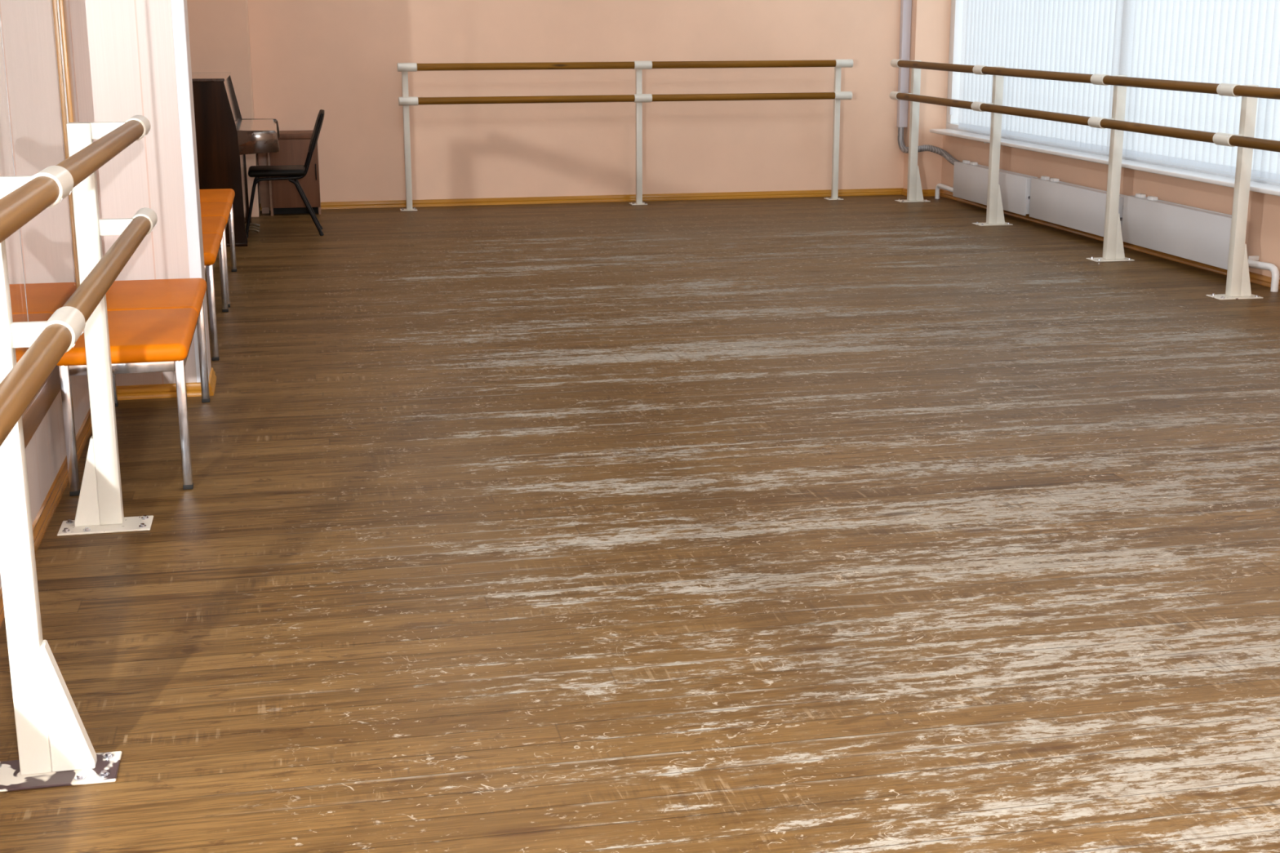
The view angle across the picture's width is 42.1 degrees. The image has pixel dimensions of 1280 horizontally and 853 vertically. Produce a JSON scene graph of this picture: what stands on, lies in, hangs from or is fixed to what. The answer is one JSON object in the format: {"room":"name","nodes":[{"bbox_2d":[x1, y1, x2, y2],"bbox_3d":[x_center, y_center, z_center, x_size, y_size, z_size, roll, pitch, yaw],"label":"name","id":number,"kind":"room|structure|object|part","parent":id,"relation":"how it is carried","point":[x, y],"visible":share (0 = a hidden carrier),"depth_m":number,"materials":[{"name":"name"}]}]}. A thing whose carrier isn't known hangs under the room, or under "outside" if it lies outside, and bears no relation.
{"room":"exercise studio","nodes":[
{"label":"exercise studio","id":0,"kind":"room"},
{"bbox_2d":[0,0,89,588],"bbox_3d":[-1.328,-0.464,1.985,0.120,3.050,9.730,-3,14,-11],"label":"wall","id":1,"kind":"structure","parent":0,"point":[46,451],"depth_m":5.51,"materials":[{"name":"paint"}]},
{"bbox_2d":[0,0,75,176],"bbox_3d":[-2.002,-1.125,5.498,0.026,0.564,1.808,-3,14,-11],"label":"wall mirror","id":2,"kind":"object","parent":1,"relation":"attached to","point":[33,116],"depth_m":5.52,"materials":[{"name":"pink mirror"}]},
{"bbox_2d":[22,364,60,448],"bbox_3d":[-1.894,-0.078,5.235,0.026,0.100,0.818,-3,14,-11],"label":"wall mirror","id":3,"kind":"object","parent":1,"relation":"attached to","point":[33,415],"depth_m":5.19,"materials":[{"name":"brown mirror"}]},
{"bbox_3d":[-1.257,0.663,2.274,0.017,0.093,9.090,-3,14,-11],"label":"frame rail","id":4,"kind":"part","parent":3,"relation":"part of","materials":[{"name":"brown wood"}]},
{"bbox_2d":[4,192,79,322],"bbox_3d":[-1.969,-0.531,5.488,0.026,0.370,1.544,-3,14,-11],"label":"wall mirror","id":5,"kind":"object","parent":1,"relation":"attached to","point":[42,265],"depth_m":5.54,"materials":[{"name":"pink mirror"}]},
{"bbox_3d":[-1.779,-0.907,4.393,0.006,1.950,1.240,-3,14,-11],"label":"mirror panel","id":6,"kind":"part","parent":5,"relation":"part of","materials":[{"name":"mirror"}]},
{"bbox_2d":[0,407,92,629],"bbox_3d":[-1.246,0.997,2.312,0.020,0.056,9.630,-3,14,-11],"label":"baseboard","id":7,"kind":"structure","parent":1,"relation":"attached to","point":[43,517],"depth_m":5.40,"materials":[{"name":"brown wood"}]},
{"bbox_2d":[68,0,211,386],"bbox_3d":[-3.218,-1.577,6.482,2.805,3.050,0.310,-3,14,-11],"label":"wall partition","id":8,"kind":"structure","parent":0,"point":[123,53],"depth_m":6.68,"materials":[{"name":"white paint"}]},
{"bbox_2d":[116,367,216,399],"bbox_3d":[-2.041,-0.183,7.068,0.452,0.056,0.330,-3,14,-11],"label":"baseboard","id":9,"kind":"structure","parent":8,"relation":"attached to","point":[193,389],"depth_m":6.92,"materials":[{"name":"brown wood"}]},
{"bbox_2d":[170,0,208,382],"bbox_3d":[-1.837,-1.643,6.616,0.048,2.994,0.044,-3,14,-11],"label":"trim","id":10,"kind":"structure","parent":8,"relation":"attached to","point":[178,15],"depth_m":6.72,"materials":[{"name":"white plastic"}]},
{"bbox_2d":[186,0,259,217],"bbox_3d":[-3.403,-3.166,12.877,0.717,3.050,0.450,-3,14,-11],"label":"wall","id":11,"kind":"structure","parent":0,"point":[219,30],"depth_m":12.74,"materials":[{"name":"pink paint"}]},
{"bbox_2d":[247,0,905,203],"bbox_3d":[-1.519,-3.345,13.577,9.100,3.050,0.200,-3,14,-11],"label":"wall","id":12,"kind":"structure","parent":0,"point":[340,58],"depth_m":13.84,"materials":[{"name":"pink paint"}]},
{"bbox_2d":[259,187,902,210],"bbox_3d":[-0.390,-1.924,14.054,5.518,0.056,0.020,-3,14,-11],"label":"baseboard","id":13,"kind":"structure","parent":12,"relation":"attached to","point":[896,191],"depth_m":14.06,"materials":[{"name":"brown wood"}]},
{"bbox_2d":[896,0,911,127],"bbox_3d":[2.271,-3.795,14.135,0.077,2.465,0.065,-3,14,-11],"label":"pipe","id":14,"kind":"object","parent":12,"relation":"attached to","point":[906,5],"depth_m":14.26,"materials":[{"name":"white plastic"}]},
{"bbox_2d":[0,194,1279,852],"bbox_3d":[0.169,0.140,6.068,9.100,0.100,17.000,-3,14,-11],"label":"floor","id":15,"kind":"structure","parent":0,"point":[869,523],"depth_m":4.90,"materials":[{"name":"brown wood"}]},
{"bbox_2d":[0,115,157,791],"bbox_3d":[-1.289,0.103,3.420,0.341,1.257,3.875,-3,14,-11],"label":"ballet barre","id":16,"kind":"object","parent":15,"relation":"on","point":[55,748],"visible":1,"depth_m":3.46,"materials":[{"name":"white metal"}]},
{"bbox_3d":[-1.272,0.121,3.357,0.063,1.240,0.050,-3,14,-11],"label":"post","id":17,"kind":"part","parent":16,"relation":"part of","materials":[{"name":"white metal"}]},
{"bbox_3d":[-0.970,-0.247,2.352,0.057,0.063,1.880,-3,14,-11],"label":"rail","id":18,"kind":"part","parent":16,"relation":"part of","materials":[{"name":"brown wood"}]},
{"bbox_3d":[-0.969,0.032,2.421,0.057,0.062,1.880,-3,14,-11],"label":"rail","id":19,"kind":"part","parent":16,"relation":"part of","materials":[{"name":"brown wood"}]},
{"bbox_3d":[-1.242,0.728,3.500,0.278,0.006,0.143,-3,14,-11],"label":"plate","id":20,"kind":"part","parent":16,"relation":"part of","materials":[{"name":"white metal"}]},
{"bbox_3d":[-1.655,-0.298,5.060,0.068,1.235,0.050,-3,14,-11],"label":"post","id":21,"kind":"part","parent":16,"relation":"part of","materials":[{"name":"white metal"}]},
{"bbox_3d":[-1.352,-0.698,4.194,0.057,0.063,1.990,-3,14,-11],"label":"rail","id":22,"kind":"part","parent":16,"relation":"part of","materials":[{"name":"brown wood"}]},
{"bbox_3d":[-1.666,0.309,5.187,0.275,0.006,0.146,-3,14,-11],"label":"plate","id":23,"kind":"part","parent":16,"relation":"part of","materials":[{"name":"white metal"}]},
{"bbox_3d":[-1.351,-0.420,4.263,0.057,0.063,1.990,-3,14,-11],"label":"rail","id":24,"kind":"part","parent":16,"relation":"part of","materials":[{"name":"brown wood"}]},
{"bbox_2d":[57,278,209,496],"bbox_3d":[-1.834,-0.184,6.131,0.425,0.508,1.455,-3,14,-11],"label":"bench","id":25,"kind":"object","parent":15,"relation":"on","point":[153,323],"visible":0.7,"depth_m":5.58,"materials":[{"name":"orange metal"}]},
{"bbox_3d":[-1.879,0.003,5.476,0.030,0.435,0.030,-3,14,-11],"label":"leg","id":26,"kind":"part","parent":25,"relation":"part of","materials":[{"name":"silver metal"}]},
{"bbox_3d":[-2.146,-0.307,6.726,0.030,0.435,0.030,-3,14,-11],"label":"leg","id":27,"kind":"part","parent":25,"relation":"part of","materials":[{"name":"silver metal"}]},
{"bbox_3d":[-1.701,-0.196,5.465,0.334,0.041,0.026,-3,14,-11],"label":"apron rail","id":28,"kind":"part","parent":25,"relation":"part of","materials":[{"name":"silver metal"}]},
{"bbox_3d":[-1.834,-0.401,6.077,0.425,0.061,1.455,-3,14,-11],"label":"seat","id":29,"kind":"part","parent":25,"relation":"part of","materials":[{"name":"orange leather"}]},
{"bbox_3d":[-1.523,-0.016,5.547,0.030,0.435,0.030,-3,14,-11],"label":"leg","id":30,"kind":"part","parent":25,"relation":"part of","materials":[{"name":"silver metal"}]},
{"bbox_3d":[-1.657,-0.360,6.125,0.026,0.041,1.285,-3,14,-11],"label":"apron rail","id":31,"kind":"part","parent":25,"relation":"part of","materials":[{"name":"silver metal"}]},
{"bbox_3d":[-1.789,-0.326,6.797,0.030,0.435,0.030,-3,14,-11],"label":"leg","id":32,"kind":"part","parent":25,"relation":"part of","materials":[{"name":"silver metal"}]},
{"bbox_2d":[200,216,228,360],"bbox_3d":[-2.272,-0.699,8.209,0.425,0.508,1.455,-3,14,-11],"label":"bench","id":33,"kind":"object","parent":15,"relation":"on","point":[212,227],"visible":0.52,"depth_m":7.86,"materials":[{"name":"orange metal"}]},
{"bbox_3d":[-1.961,-0.531,7.625,0.030,0.435,0.030,-3,14,-11],"label":"leg","id":34,"kind":"part","parent":33,"relation":"part of","materials":[{"name":"silver metal"}]},
{"bbox_3d":[-2.273,-0.916,8.155,0.425,0.061,1.455,-3,14,-11],"label":"seat","id":35,"kind":"part","parent":33,"relation":"part of","materials":[{"name":"orange leather"}]},
{"bbox_3d":[-2.095,-0.876,8.203,0.026,0.041,1.285,-3,14,-11],"label":"apron rail","id":36,"kind":"part","parent":33,"relation":"part of","materials":[{"name":"silver metal"}]},
{"bbox_3d":[-2.228,-0.841,8.875,0.030,0.435,0.030,-3,14,-11],"label":"leg","id":37,"kind":"part","parent":33,"relation":"part of","materials":[{"name":"silver metal"}]},
{"bbox_2d":[199,188,236,307],"bbox_3d":[-2.565,-1.044,9.602,0.425,0.508,1.455,-3,14,-11],"label":"bench","id":38,"kind":"object","parent":15,"relation":"on","point":[217,202],"visible":0.38,"depth_m":9.64,"materials":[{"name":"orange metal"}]},
{"bbox_3d":[-2.565,-1.261,9.548,0.425,0.061,1.455,-3,14,-11],"label":"seat","id":39,"kind":"part","parent":38,"relation":"part of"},
{"bbox_3d":[-2.253,-0.877,9.018,0.030,0.435,0.030,-3,14,-11],"label":"leg","id":40,"kind":"part","parent":38,"relation":"part of","materials":[{"name":"silver metal"}]},
{"bbox_3d":[-2.520,-1.187,10.268,0.030,0.435,0.030,-3,14,-11],"label":"leg","id":41,"kind":"part","parent":38,"relation":"part of","materials":[{"name":"silver metal"}]},
{"bbox_2d":[191,71,279,246],"bbox_3d":[-3.018,-1.944,11.931,0.855,1.133,1.396,-3,14,-11],"label":"upright piano","id":42,"kind":"object","parent":15,"relation":"on","point":[224,139],"visible":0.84,"depth_m":11.29,"materials":[{"name":"brown wood"}]},
{"bbox_3d":[-3.183,-2.475,11.764,0.520,0.020,1.396,-3,14,-11],"label":"lid","id":43,"kind":"part","parent":42,"relation":"part of","materials":[{"name":"brown wood"}]},
{"bbox_3d":[-2.998,-1.781,11.271,0.597,1.095,0.040,-3,14,-11],"label":"panel","id":44,"kind":"part","parent":42,"relation":"part of","materials":[{"name":"brown wood"}]},
{"bbox_3d":[-3.270,-2.097,12.544,0.597,1.095,0.040,-3,14,-11],"label":"panel","id":45,"kind":"part","parent":42,"relation":"part of","materials":[{"name":"brown wood"}]},
{"bbox_3d":[-2.882,-1.746,12.009,0.030,0.530,1.300,-3,14,-11],"label":"panel","id":46,"kind":"part","parent":42,"relation":"part of","materials":[{"name":"brown wood"}]},
{"bbox_2d":[245,109,324,237],"bbox_3d":[-2.567,-1.829,12.003,0.610,0.885,0.390,-3,14,-11],"label":"chair","id":47,"kind":"object","parent":15,"relation":"on","point":[292,173],"visible":0.98,"depth_m":11.84,"materials":[{"name":"black plastic"}]},
{"bbox_3d":[-2.618,-1.843,11.989,0.400,0.050,0.390,-3,14,-11],"label":"seat","id":48,"kind":"part","parent":47,"relation":"part of","materials":[{"name":"black leather"}]},
{"bbox_3d":[-2.395,-1.577,11.918,0.222,0.408,0.023,-3,14,-11],"label":"leg","id":49,"kind":"part","parent":47,"relation":"part of","materials":[{"name":"black metal"}]},
{"bbox_3d":[-2.466,-1.659,12.251,0.222,0.408,0.023,-3,14,-11],"label":"leg","id":50,"kind":"part","parent":47,"relation":"part of","materials":[{"name":"black metal"}]},
{"bbox_3d":[-2.332,-2.122,11.981,0.129,0.308,0.390,-3,14,-11],"label":"backrest","id":51,"kind":"part","parent":47,"relation":"part of","materials":[{"name":"black plastic"}]},
{"bbox_2d":[257,129,320,215],"bbox_3d":[-2.802,-2.027,13.286,0.473,0.640,0.403,-3,14,-11],"label":"base cabinet","id":52,"kind":"object","parent":15,"relation":"on","point":[282,197],"visible":0.56,"depth_m":13.14,"materials":[{"name":"laminate"}]},
{"bbox_3d":[-2.953,-2.004,13.276,0.020,0.600,0.371,-3,14,-11],"label":"panel","id":53,"kind":"part","parent":52,"relation":"part of","materials":[{"name":"laminate"}]},
{"bbox_3d":[-2.724,-1.996,13.124,0.368,0.534,0.016,-3,14,-11],"label":"door","id":54,"kind":"part","parent":52,"relation":"part of","materials":[{"name":"brown wood"}]},
{"bbox_3d":[-2.588,-2.023,13.350,0.020,0.600,0.371,-3,14,-11],"label":"panel","id":55,"kind":"part","parent":52,"relation":"part of","materials":[{"name":"laminate"}]},
{"bbox_2d":[397,58,853,211],"bbox_3d":[-0.089,-2.421,13.737,3.796,1.174,0.170,-3,14,-11],"label":"ballet barre","id":56,"kind":"object","parent":15,"relation":"on","point":[638,97],"visible":1,"depth_m":13.60,"materials":[{"name":"white metal"}]},
{"bbox_3d":[-1.878,-2.326,13.400,0.048,1.149,0.045,-3,14,-11],"label":"post","id":57,"kind":"part","parent":56,"relation":"part of","materials":[{"name":"white metal"}]},
{"bbox_3d":[-1.884,-1.766,13.538,0.135,0.006,0.130,-3,14,-11],"label":"plate","id":58,"kind":"part","parent":56,"relation":"part of","materials":[{"name":"white metal"}]},
{"bbox_3d":[-0.941,-2.901,13.384,1.970,0.057,0.057,-3,14,-11],"label":"rail","id":59,"kind":"part","parent":56,"relation":"part of","materials":[{"name":"brown wood"}]},
{"bbox_3d":[-0.940,-2.644,13.448,1.970,0.057,0.057,-3,14,-11],"label":"rail","id":60,"kind":"part","parent":56,"relation":"part of","materials":[{"name":"brown wood"}]},
{"bbox_3d":[-0.015,-1.864,13.913,0.135,0.006,0.130,-3,14,-11],"label":"plate","id":61,"kind":"part","parent":56,"relation":"part of","materials":[{"name":"white metal"}]},
{"bbox_3d":[-0.009,-2.425,13.775,0.048,1.149,0.045,-3,14,-11],"label":"post","id":62,"kind":"part","parent":56,"relation":"part of","materials":[{"name":"white metal"}]},
{"bbox_3d":[0.886,-2.740,13.814,1.760,0.057,0.057,-3,14,-11],"label":"rail","id":63,"kind":"part","parent":56,"relation":"part of","materials":[{"name":"brown wood"}]},
{"bbox_3d":[0.885,-2.997,13.750,1.760,0.057,0.057,-3,14,-11],"label":"rail","id":64,"kind":"part","parent":56,"relation":"part of","materials":[{"name":"brown wood"}]},
{"bbox_3d":[1.660,-1.952,14.248,0.135,0.006,0.130,-3,14,-11],"label":"plate","id":65,"kind":"part","parent":56,"relation":"part of","materials":[{"name":"white metal"}]},
{"bbox_3d":[1.665,-2.512,14.111,0.048,1.149,0.045,-3,14,-11],"label":"post","id":66,"kind":"part","parent":56,"relation":"part of","materials":[{"name":"white metal"}]},
{"bbox_2d":[889,58,1279,300],"bbox_3d":[3.004,-1.655,10.621,0.317,1.174,7.350,-3,14,-11],"label":"ballet barre","id":67,"kind":"object","parent":15,"relation":"on","point":[1237,282],"visible":1,"depth_m":10.53,"materials":[{"name":"brown varnished wood"},{"name":"cream white enamel"},{"name":"white plastic"}]},
{"bbox_3d":[2.308,-1.912,14.081,0.265,0.006,0.150,-3,14,-11],"label":"plate","id":68,"kind":"part","parent":67,"relation":"part of","materials":[{"name":"white metal"}]},
{"bbox_3d":[2.298,-2.478,13.944,0.065,1.159,0.055,-3,14,-11],"label":"post","id":69,"kind":"part","parent":67,"relation":"part of","materials":[{"name":"white metal"}]},
{"bbox_3d":[2.326,-2.572,13.127,0.057,0.057,1.820,-3,14,-11],"label":"rail","id":70,"kind":"part","parent":67,"relation":"part of","materials":[{"name":"brown wood"}]},
{"bbox_3d":[2.326,-2.830,13.063,0.057,0.057,1.820,-3,14,-11],"label":"rail","id":71,"kind":"part","parent":67,"relation":"part of","materials":[{"name":"brown wood"}]},
{"bbox_3d":[2.655,-1.526,12.525,0.265,0.006,0.150,-3,14,-11],"label":"plate","id":72,"kind":"part","parent":67,"relation":"part of","materials":[{"name":"white metal"}]},
{"bbox_3d":[2.646,-2.092,12.388,0.065,1.159,0.055,-3,14,-11],"label":"post","id":73,"kind":"part","parent":67,"relation":"part of","materials":[{"name":"white metal"}]},
{"bbox_3d":[2.704,-2.134,11.359,0.057,0.057,1.900,-3,14,-11],"label":"rail","id":74,"kind":"part","parent":67,"relation":"part of","materials":[{"name":"brown wood"}]},
{"bbox_3d":[2.703,-2.391,11.295,0.057,0.057,1.900,-3,14,-11],"label":"rail","id":75,"kind":"part","parent":67,"relation":"part of","materials":[{"name":"brown wood"}]},
{"bbox_3d":[3.031,-1.077,10.718,0.265,0.006,0.150,-3,14,-11],"label":"plate","id":76,"kind":"part","parent":67,"relation":"part of","materials":[{"name":"white metal"}]},
{"bbox_3d":[3.021,-1.644,10.580,0.065,1.159,0.055,-3,14,-11],"label":"post","id":77,"kind":"part","parent":67,"relation":"part of","materials":[{"name":"white metal"}]},
{"bbox_3d":[3.047,-1.736,9.753,0.057,0.057,1.480,-3,14,-11],"label":"rail","id":78,"kind":"part","parent":67,"relation":"part of","materials":[{"name":"brown wood"}]},
{"bbox_3d":[3.046,-1.993,9.689,0.057,0.057,1.480,-3,14,-11],"label":"rail","id":79,"kind":"part","parent":67,"relation":"part of","materials":[{"name":"brown wood"}]},
{"bbox_3d":[3.328,-0.727,9.305,0.265,0.006,0.150,-3,14,-11],"label":"plate","id":80,"kind":"part","parent":67,"relation":"part of","materials":[{"name":"white metal"}]},
{"bbox_3d":[3.318,-1.293,9.168,0.065,1.159,0.055,-3,14,-11],"label":"post","id":81,"kind":"part","parent":67,"relation":"part of","materials":[{"name":"white metal"}]},
{"bbox_3d":[3.412,-1.312,8.042,0.057,0.057,2.120,-3,14,-11],"label":"rail","id":82,"kind":"part","parent":67,"relation":"part of","materials":[{"name":"brown wood"}]},
{"bbox_3d":[3.411,-1.569,7.978,0.057,0.057,2.120,-3,14,-11],"label":"rail","id":83,"kind":"part","parent":67,"relation":"part of","materials":[{"name":"brown wood"}]},
{"bbox_2d":[1248,255,1279,292],"bbox_3d":[3.594,-0.895,9.659,0.117,0.160,0.426,-3,14,-11],"label":"pipe","id":84,"kind":"object","parent":15,"relation":"on","point":[1253,260],"visible":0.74,"depth_m":9.49,"materials":[{"name":"white plastic"}]},
{"bbox_2d":[902,0,951,189],"bbox_3d":[2.619,-3.516,14.223,0.605,3.050,0.170,-3,14,-11],"label":"wall pier","id":85,"kind":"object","parent":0,"point":[930,34],"visible":0.34,"depth_m":14.25,"materials":[{"name":"pink paint"}]},
{"bbox_2d":[901,187,940,195],"bbox_3d":[2.458,-2.052,14.541,0.305,0.056,0.190,-3,14,-11],"label":"baseboard","id":86,"kind":"object","parent":85,"relation":"attached to","point":[925,192],"visible":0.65,"depth_m":14.47,"materials":[{"name":"brown wood"}]},
{"bbox_2d":[941,134,1279,279],"bbox_3d":[4.433,-1.579,6.410,0.320,3.050,16.330,-3,14,-11],"label":"wall","id":87,"kind":"structure","parent":0,"point":[1263,223],"depth_m":11.00,"materials":[{"name":"pink paint"}]},
{"bbox_2d":[952,160,1037,215],"bbox_3d":[2.823,-1.908,13.195,0.135,0.304,1.424,-3,14,-11],"label":"radiator","id":88,"kind":"object","parent":87,"relation":"attached to","point":[970,179],"visible":0.91,"depth_m":13.21,"materials":[{"name":"white metal"}]},
{"bbox_2d":[897,127,959,165],"bbox_3d":[2.499,-2.387,14.163,0.177,0.312,0.824,-9,17,-32],"label":"pipe","id":89,"kind":"object","parent":88,"relation":"attached to","point":[903,148],"visible":0.83,"depth_m":14.25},
{"bbox_2d":[934,183,953,199],"bbox_3d":[2.602,-1.979,14.082,0.040,0.135,0.407,-4,15,-16],"label":"pipe","id":90,"kind":"object","parent":88,"relation":"attached to","point":[939,186],"visible":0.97,"depth_m":14.17,"materials":[{"name":"white plastic"}]},
{"bbox_2d":[957,161,1035,177],"bbox_3d":[2.802,-2.032,13.162,0.070,0.006,1.412,-3,14,-11],"label":"grille","id":91,"kind":"object","parent":88,"relation":"attached to","point":[972,166],"depth_m":13.30,"materials":[{"name":"white metal"}]},
{"bbox_3d":[2.841,-1.901,13.203,0.014,0.287,1.420,-3,14,-11],"label":"panel","id":92,"kind":"part","parent":88,"relation":"part of","materials":[{"name":"white metal"}]},
{"bbox_2d":[1029,176,1124,236],"bbox_3d":[3.122,-1.565,11.795,0.135,0.309,1.369,-3,14,-11],"label":"radiator","id":93,"kind":"object","parent":87,"relation":"attached to","point":[1079,207],"visible":0.77,"depth_m":11.81,"materials":[{"name":"white metal"}]},
{"bbox_2d":[1035,177,1124,196],"bbox_3d":[3.101,-1.692,11.761,0.070,0.006,1.357,-3,14,-11],"label":"grille","id":94,"kind":"object","parent":93,"relation":"attached to","point":[1055,184],"depth_m":11.83,"materials":[{"name":"white metal"}]},
{"bbox_3d":[3.140,-1.559,11.803,0.014,0.292,1.365,-3,14,-11],"label":"panel","id":95,"kind":"part","parent":93,"relation":"part of","materials":[{"name":"white metal"}]},
{"bbox_2d":[929,0,1279,195],"bbox_3d":[3.270,-2.799,10.999,0.280,2.290,6.560,-3,14,-11],"label":"window","id":96,"kind":"structure","parent":87,"relation":"in","point":[957,6],"depth_m":12.17,"materials":[{"name":"white plastic"}]},
{"bbox_2d":[956,0,1124,154],"bbox_3d":[2.958,-3.314,12.389,0.061,2.338,2.737,-3,14,-11],"label":"vertical blind","id":97,"kind":"object","parent":96,"relation":"attached to","point":[1066,36],"visible":0.93,"depth_m":12.33,"materials":[{"name":"white plastic"}]},
{"bbox_3d":[2.933,-2.194,12.661,0.003,0.003,2.690,-3,14,-11],"label":"bead chain","id":98,"kind":"part","parent":97,"relation":"part of","materials":[{"name":"white plastic"}]},
{"bbox_3d":[3.229,-1.780,11.207,0.177,0.028,6.490,-3,14,-11],"label":"sill","id":99,"kind":"part","parent":96,"relation":"part of","materials":[{"name":"white plastic"}]},
{"bbox_2d":[1119,0,1279,182],"bbox_3d":[3.571,-2.603,9.519,0.061,2.338,3.257,-3,14,-11],"label":"vertical blind","id":100,"kind":"object","parent":96,"relation":"attached to","point":[1234,42],"visible":0.8,"depth_m":10.24,"materials":[{"name":"white plastic"}]},
{"bbox_3d":[3.546,-1.482,9.791,0.003,0.003,3.210,-3,14,-11],"label":"bead chain","id":101,"kind":"part","parent":100,"relation":"part of","materials":[{"name":"white plastic"}]},
{"bbox_2d":[939,189,1279,290],"bbox_3d":[4.270,-0.117,6.738,0.020,0.056,16.330,-3,14,-11],"label":"baseboard","id":102,"kind":"structure","parent":87,"relation":"attached to","point":[1256,278],"depth_m":11.08,"materials":[{"name":"brown wood"}]},
{"bbox_2d":[1121,193,1231,270],"bbox_3d":[3.409,-1.242,10.445,0.135,0.323,1.324,-3,14,-11],"label":"radiator","id":103,"kind":"object","parent":87,"relation":"attached to","point":[1197,234],"visible":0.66,"depth_m":10.38,"materials":[{"name":"white metal"}]},
{"bbox_2d":[1131,195,1231,217],"bbox_3d":[3.388,-1.375,10.410,0.070,0.006,1.312,-3,14,-11],"label":"grille","id":104,"kind":"object","parent":103,"relation":"attached to","point":[1150,202],"depth_m":10.43,"materials":[{"name":"white metal"}]},
{"bbox_3d":[3.428,-1.235,10.453,0.014,0.306,1.320,-3,14,-11],"label":"panel","id":105,"kind":"part","parent":103,"relation":"part of","materials":[{"name":"white metal"}]}
]}

